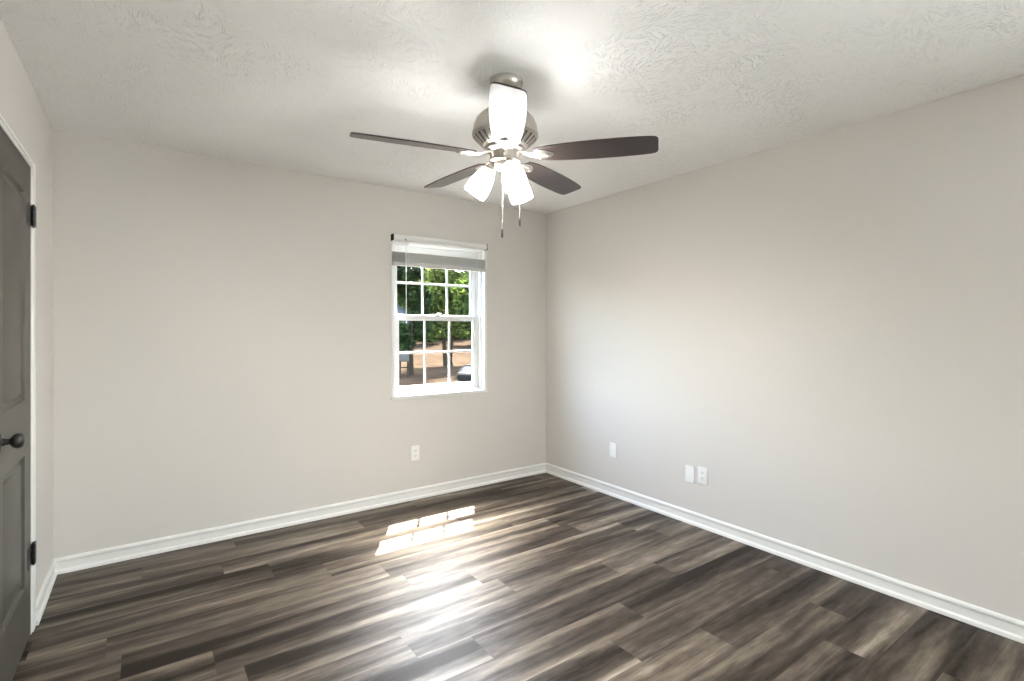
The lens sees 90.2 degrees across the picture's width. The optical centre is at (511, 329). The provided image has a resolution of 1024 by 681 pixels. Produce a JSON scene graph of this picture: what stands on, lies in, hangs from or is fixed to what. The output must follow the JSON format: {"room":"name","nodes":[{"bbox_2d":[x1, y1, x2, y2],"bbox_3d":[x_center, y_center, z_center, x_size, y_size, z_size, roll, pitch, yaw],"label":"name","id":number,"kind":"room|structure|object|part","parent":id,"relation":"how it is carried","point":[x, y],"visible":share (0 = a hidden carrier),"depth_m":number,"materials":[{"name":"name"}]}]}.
{"room":"empty bedroom","nodes":[
{"label":"empty bedroom","id":0,"kind":"room"},
{"bbox_2d":[0,18,52,597],"bbox_3d":[-0.700,0.120,0.142,0.130,2.440,6.430,0,0,-36],"label":"wall","id":1,"kind":"structure","parent":0,"point":[21,108],"depth_m":2.47,"materials":[{"name":"beige paint"}]},
{"bbox_2d":[0,113,35,633],"bbox_3d":[-1.976,0.297,1.937,0.141,2.086,0.813,0,0,-36],"label":"door frame","id":2,"kind":"structure","parent":1,"relation":"attached to","point":[3,123],"depth_m":2.26,"materials":[{"name":"white paint"}]},
{"bbox_2d":[0,126,36,680],"bbox_3d":[-1.921,0.309,1.998,0.103,2.045,0.695,0,0,-36],"label":"door","id":3,"kind":"structure","parent":1,"relation":"in","point":[17,215],"depth_m":1.98,"materials":[{"name":"grey paint"}]},
{"bbox_3d":[-1.742,0.388,1.777,0.068,0.064,0.064,0,0,-36],"label":"knob","id":4,"kind":"part","parent":3,"relation":"part of","materials":[{"name":"black metal"}]},
{"bbox_2d":[36,559,56,625],"bbox_3d":[-2.333,1.296,2.556,0.020,0.087,0.605,0,0,-36],"label":"baseboard","id":5,"kind":"structure","parent":1,"relation":"attached to","point":[42,598],"depth_m":2.52,"materials":[{"name":"white paint"}]},
{"bbox_2d":[53,129,545,557],"bbox_3d":[-1.149,0.120,3.881,3.746,2.440,0.175,0,0,-36],"label":"wall","id":6,"kind":"structure","parent":0,"point":[222,327],"depth_m":3.33,"materials":[{"name":"beige paint"}]},
{"bbox_2d":[53,463,545,574],"bbox_3d":[-1.093,1.296,3.801,3.486,0.087,0.020,0,0,-36],"label":"baseboard","id":7,"kind":"structure","parent":6,"relation":"attached to","point":[100,557],"depth_m":3.41,"materials":[{"name":"white paint"}]},
{"bbox_2d":[411,445,418,460],"bbox_3d":[-0.766,0.975,4.041,0.072,0.117,0.009,0,0,-36],"label":"power outlet","id":8,"kind":"object","parent":6,"relation":"attached to","point":[414,449],"visible":1,"depth_m":4.04,"materials":[{"name":"white plastic"}]},
{"bbox_2d":[391,240,487,399],"bbox_3d":[-0.621,-0.085,4.249,0.878,1.250,0.184,0,0,-36],"label":"window","id":9,"kind":"structure","parent":6,"relation":"in","point":[477,286],"depth_m":4.28,"materials":[{"name":"white plastic"}]},
{"bbox_3d":[-0.648,-0.383,4.287,0.810,0.598,0.023,0,0,-36],"label":"sash","id":10,"kind":"part","parent":9,"relation":"part of","materials":[{"name":"white plastic"}]},
{"bbox_3d":[-0.625,0.188,4.254,0.810,0.616,0.023,0,0,-36],"label":"sash","id":11,"kind":"part","parent":9,"relation":"part of","materials":[{"name":"white plastic"}]},
{"bbox_2d":[391,233,487,323],"bbox_3d":[-0.568,-0.393,4.150,0.855,0.686,0.062,0,0,-36],"label":"window blind","id":12,"kind":"object","parent":9,"relation":"attached to","point":[406,259],"visible":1,"depth_m":4.12,"materials":[{"name":"white plastic"}]},
{"bbox_3d":[-0.573,-0.511,4.158,0.842,0.029,0.030,0,0,-36],"label":"rail","id":13,"kind":"part","parent":12,"relation":"part of","materials":[{"name":"white plastic"}]},
{"bbox_3d":[-0.621,0.518,4.249,0.878,0.044,0.184,0,0,-36],"label":"sill","id":14,"kind":"part","parent":9,"relation":"part of","materials":[{"name":"white plastic"}]},
{"bbox_2d":[0,0,1023,213],"bbox_3d":[0.733,-1.160,1.246,3.746,0.120,6.560,0,0,-36],"label":"ceiling","id":15,"kind":"structure","parent":0,"point":[284,84],"depth_m":2.16,"materials":[{"name":"white paint"}]},
{"bbox_2d":[350,73,658,237],"bbox_3d":[-0.062,-0.753,2.281,1.263,0.719,1.219,1,0,-36],"label":"ceiling fan","id":16,"kind":"object","parent":15,"relation":"hanging from","point":[505,129],"visible":1,"depth_m":2.16,"materials":[{"name":"silver metal"}]},
{"bbox_3d":[-0.404,-0.773,2.115,0.512,0.006,0.134,1,13,-20],"label":"blade","id":17,"kind":"part","parent":16,"relation":"part of","materials":[{"name":"brown wood"}]},
{"bbox_3d":[-0.276,-0.771,2.563,0.134,0.006,0.512,-15,10,-37],"label":"blade","id":18,"kind":"part","parent":16,"relation":"part of","materials":[{"name":"brown wood"}]},
{"bbox_3d":[-0.133,-0.657,2.265,0.103,0.127,0.103,34,4,7],"label":"lamp shade","id":19,"kind":"part","parent":16,"relation":"part of","materials":[{"name":"white glass"}]},
{"bbox_3d":[-0.039,-0.600,2.181,0.010,0.336,0.010,1,0,-36],"label":"pull chain","id":20,"kind":"part","parent":16,"relation":"part of","materials":[{"name":"silver metal"}]},
{"bbox_3d":[-0.018,-0.766,1.855,0.134,0.006,0.512,14,0,-2],"label":"blade","id":21,"kind":"part","parent":16,"relation":"part of","materials":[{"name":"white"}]},
{"bbox_3d":[0.004,-0.655,2.158,0.052,0.087,0.052,1,-33,-22],"label":"bulb","id":22,"kind":"part","parent":16,"relation":"part of","materials":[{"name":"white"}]},
{"bbox_3d":[0.004,-0.654,2.158,0.103,0.127,0.103,1,-33,-22],"label":"lamp shade","id":23,"kind":"part","parent":16,"relation":"part of","materials":[{"name":"white glass"}]},
{"bbox_3d":[0.028,-0.654,2.330,0.103,0.127,0.103,1,33,38],"label":"lamp shade","id":24,"kind":"part","parent":16,"relation":"part of","materials":[{"name":"white glass"}]},
{"bbox_3d":[0.190,-0.762,2.579,0.134,0.006,0.512,-14,-8,33],"label":"blade","id":25,"kind":"part","parent":16,"relation":"part of","materials":[{"name":"brown wood"}]},
{"bbox_3d":[0.349,-0.759,2.142,0.512,0.006,0.134,1,-12,16],"label":"blade","id":26,"kind":"part","parent":16,"relation":"part of","materials":[{"name":"brown wood"}]},
{"bbox_2d":[12,473,1023,680],"bbox_3d":[0.733,1.400,1.246,3.746,0.120,6.560,0,0,-36],"label":"floor","id":27,"kind":"structure","parent":0,"point":[543,576],"depth_m":2.43,"materials":[{"name":"plastic"}]},
{"bbox_2d":[546,74,1023,620],"bbox_3d":[2.242,0.120,2.245,0.130,2.440,6.430,0,0,-36],"label":"wall","id":28,"kind":"structure","parent":0,"point":[829,325],"depth_m":2.83,"materials":[{"name":"beige paint"}]},
{"bbox_2d":[610,442,616,457],"bbox_3d":[0.817,0.970,4.120,0.008,0.117,0.072,0,0,-36],"label":"blank plate","id":29,"kind":"object","parent":28,"relation":"attached to","point":[613,446],"visible":1,"depth_m":4.11,"materials":[{"name":"white plastic"}]},
{"bbox_2d":[685,465,694,483],"bbox_3d":[1.234,0.999,3.537,0.008,0.117,0.072,0,0,-36],"label":"jack plate","id":30,"kind":"object","parent":28,"relation":"attached to","point":[689,470],"visible":1,"depth_m":3.53,"materials":[{"name":"white plastic"}]},
{"bbox_2d":[698,466,706,484],"bbox_3d":[1.291,0.987,3.456,0.009,0.117,0.072,0,0,-36],"label":"power outlet","id":31,"kind":"object","parent":28,"relation":"attached to","point":[702,471],"visible":1,"depth_m":3.45,"materials":[{"name":"white plastic"}]},
{"bbox_2d":[545,463,1023,643],"bbox_3d":[2.143,1.296,2.254,0.020,0.087,6.300,0,0,-36],"label":"baseboard","id":32,"kind":"structure","parent":28,"relation":"attached to","point":[991,621],"depth_m":2.81,"materials":[{"name":"white paint"}]},
{"label":"outside","id":33,"kind":"structure","parent":0,"visible":0},
{"bbox_2d":[399,338,471,385],"bbox_3d":[-8.428,-0.082,137.459,220.000,9.524,220.000,0,0,-36],"label":"ground","id":34,"kind":"structure","parent":33,"point":[436,373],"depth_m":70.32,"materials":[{"name":"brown bare soil"}]},
{"bbox_2d":[397,304,408,351],"bbox_3d":[-21.829,-0.695,88.436,9.000,10.670,9.800,0,0,-10],"label":"house","id":35,"kind":"structure","parent":34,"relation":"on","point":[400,310],"depth_m":84.43,"materials":[{"name":"white"}]},
{"bbox_2d":[399,354,408,376],"bbox_3d":[-10.588,3.515,49.999,1.000,2.450,0.500,0,0,-11],"label":"post box","id":36,"kind":"object","parent":34,"relation":"on","point":[402,357],"visible":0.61,"depth_m":49.84,"materials":[{"name":"grey metal"}]},
{"bbox_2d":[397,266,433,374],"bbox_3d":[-12.656,-3.721,52.781,10.752,17.123,8.820,0,0,-36],"label":"leafy tree","id":37,"kind":"object","parent":34,"relation":"on","point":[407,342],"visible":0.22,"depth_m":52.56,"materials":[{"name":"green plant"}]},
{"bbox_2d":[397,279,440,343],"bbox_3d":[-25.141,-4.787,115.839,20.111,19.255,10.459,0,0,-36],"label":"leafy tree","id":38,"kind":"object","parent":34,"relation":"on","point":[431,340],"visible":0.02,"depth_m":117.51,"materials":[{"name":"green plant"}]},
{"bbox_2d":[413,269,468,365],"bbox_3d":[-7.803,-5.402,64.824,15.614,20.550,11.543,0,0,-36],"label":"leafy tree","id":39,"kind":"object","parent":34,"relation":"on","point":[438,276],"visible":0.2,"depth_m":64.66,"materials":[{"name":"green plant"}]},
{"bbox_2d":[418,268,471,340],"bbox_3d":[-18.820,-6.799,135.858,21.615,23.278,12.370,0,0,-36],"label":"leafy tree","id":40,"kind":"object","parent":34,"relation":"on","point":[468,336],"visible":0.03,"depth_m":135.14,"materials":[{"name":"green plant"}]},
{"bbox_2d":[443,271,471,335],"bbox_3d":[-6.613,-5.760,118.090,20.508,21.199,10.234,0,0,-36],"label":"leafy tree","id":41,"kind":"object","parent":34,"relation":"on","point":[463,272],"visible":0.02,"depth_m":115.65,"materials":[{"name":"green plant"}]},
{"bbox_2d":[450,272,471,335],"bbox_3d":[-2.204,-3.895,54.750,8.547,17.523,11.040,0,0,-3],"label":"leafy tree","id":42,"kind":"object","parent":34,"relation":"on","point":[463,293],"visible":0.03,"depth_m":52.40,"materials":[{"name":"green plant"}]},
{"bbox_2d":[457,364,471,381],"bbox_3d":[-2.909,3.822,45.005,2.160,1.635,4.607,0,0,24],"label":"car","id":43,"kind":"object","parent":34,"relation":"on","point":[465,373],"visible":0.23,"depth_m":43.20,"materials":[{"name":"paint"}]}
]}

